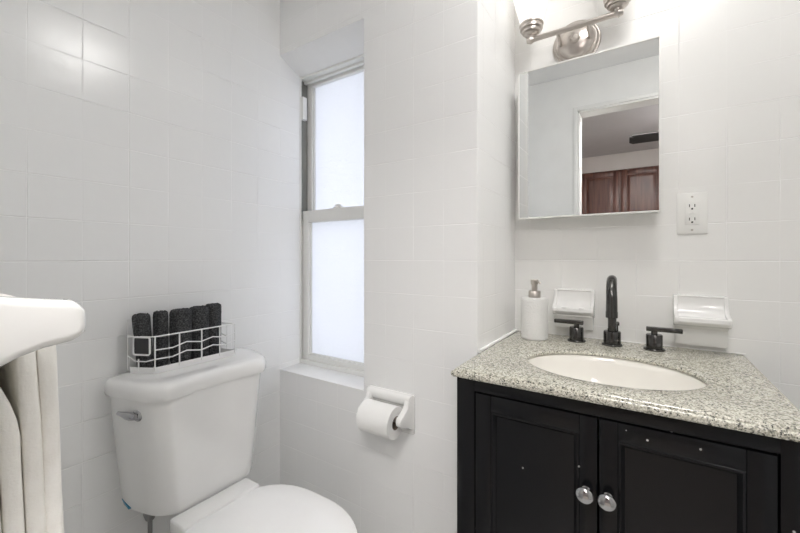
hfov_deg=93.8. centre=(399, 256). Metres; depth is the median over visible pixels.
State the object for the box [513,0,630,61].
vanity light
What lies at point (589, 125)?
medicine cabinet
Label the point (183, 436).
toilet
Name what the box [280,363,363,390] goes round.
window sill
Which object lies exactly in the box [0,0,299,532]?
wall
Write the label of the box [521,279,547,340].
soap dispenser
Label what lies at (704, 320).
soap dish
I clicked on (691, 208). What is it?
socket
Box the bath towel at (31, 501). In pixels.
[0,293,63,532]
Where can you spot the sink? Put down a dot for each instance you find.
(596, 369)
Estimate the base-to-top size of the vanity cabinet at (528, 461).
0.849 m
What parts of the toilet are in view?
lever arm, flush lever, tank lid, tank, seat lid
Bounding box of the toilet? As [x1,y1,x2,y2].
[104,348,357,532]
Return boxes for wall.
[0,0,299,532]
[280,0,514,532]
[515,0,799,409]
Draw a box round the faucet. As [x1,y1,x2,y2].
[554,275,682,351]
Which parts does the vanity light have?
lamp shade, arm, plate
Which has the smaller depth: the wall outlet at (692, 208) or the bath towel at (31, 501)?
the bath towel at (31, 501)
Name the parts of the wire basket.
label frame, label plate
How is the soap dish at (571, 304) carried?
attached to the wall at (730, 69)
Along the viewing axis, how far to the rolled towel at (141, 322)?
1.06 m
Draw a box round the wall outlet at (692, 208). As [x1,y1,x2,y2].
[677,192,707,233]
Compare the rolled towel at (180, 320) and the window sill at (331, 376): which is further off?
the window sill at (331, 376)
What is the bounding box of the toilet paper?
[356,399,401,439]
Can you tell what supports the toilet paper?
hanging from the toilet paper holder
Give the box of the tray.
[130,348,234,373]
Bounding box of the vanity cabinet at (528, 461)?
[457,377,799,532]
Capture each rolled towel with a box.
[132,313,153,367]
[153,310,167,366]
[169,308,191,363]
[189,305,208,358]
[206,303,221,355]
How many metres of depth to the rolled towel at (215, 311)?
1.22 m
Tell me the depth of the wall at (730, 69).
1.08 m
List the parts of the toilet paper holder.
arm, arm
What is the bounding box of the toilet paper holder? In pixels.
[357,385,414,434]
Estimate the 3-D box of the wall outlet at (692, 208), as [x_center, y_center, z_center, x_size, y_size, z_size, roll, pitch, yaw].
[0.854,-0.128,1.093,0.072,0.120,0.009,0,0,33]
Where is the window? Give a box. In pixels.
[300,54,363,376]
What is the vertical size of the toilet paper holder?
0.126 m
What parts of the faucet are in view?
lever, handle, spout, spout, handle, lever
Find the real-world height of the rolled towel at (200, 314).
0.168 m
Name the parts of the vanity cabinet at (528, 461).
panel, door, knob, knob, panel, door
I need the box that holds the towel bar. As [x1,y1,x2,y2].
[0,296,85,366]
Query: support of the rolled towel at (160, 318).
in the wire basket
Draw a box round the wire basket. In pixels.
[127,315,235,373]
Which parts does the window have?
sash, sash, pane, pane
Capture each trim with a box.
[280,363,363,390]
[478,329,745,354]
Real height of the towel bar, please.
0.162 m
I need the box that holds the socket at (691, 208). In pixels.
[685,202,698,224]
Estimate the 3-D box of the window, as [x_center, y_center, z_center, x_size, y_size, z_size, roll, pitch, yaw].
[-0.226,-0.162,1.565,0.577,1.258,0.120,0,0,33]
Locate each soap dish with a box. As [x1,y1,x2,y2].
[552,288,594,329]
[673,294,732,347]
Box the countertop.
[451,331,799,441]
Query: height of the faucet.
0.216 m
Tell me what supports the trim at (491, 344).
attached to the wall at (439, 75)
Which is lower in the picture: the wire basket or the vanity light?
the wire basket
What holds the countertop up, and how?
on the vanity cabinet at (528, 461)
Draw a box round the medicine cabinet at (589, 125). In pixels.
[518,35,660,219]
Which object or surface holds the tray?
on the wire basket
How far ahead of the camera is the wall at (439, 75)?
1.21 m

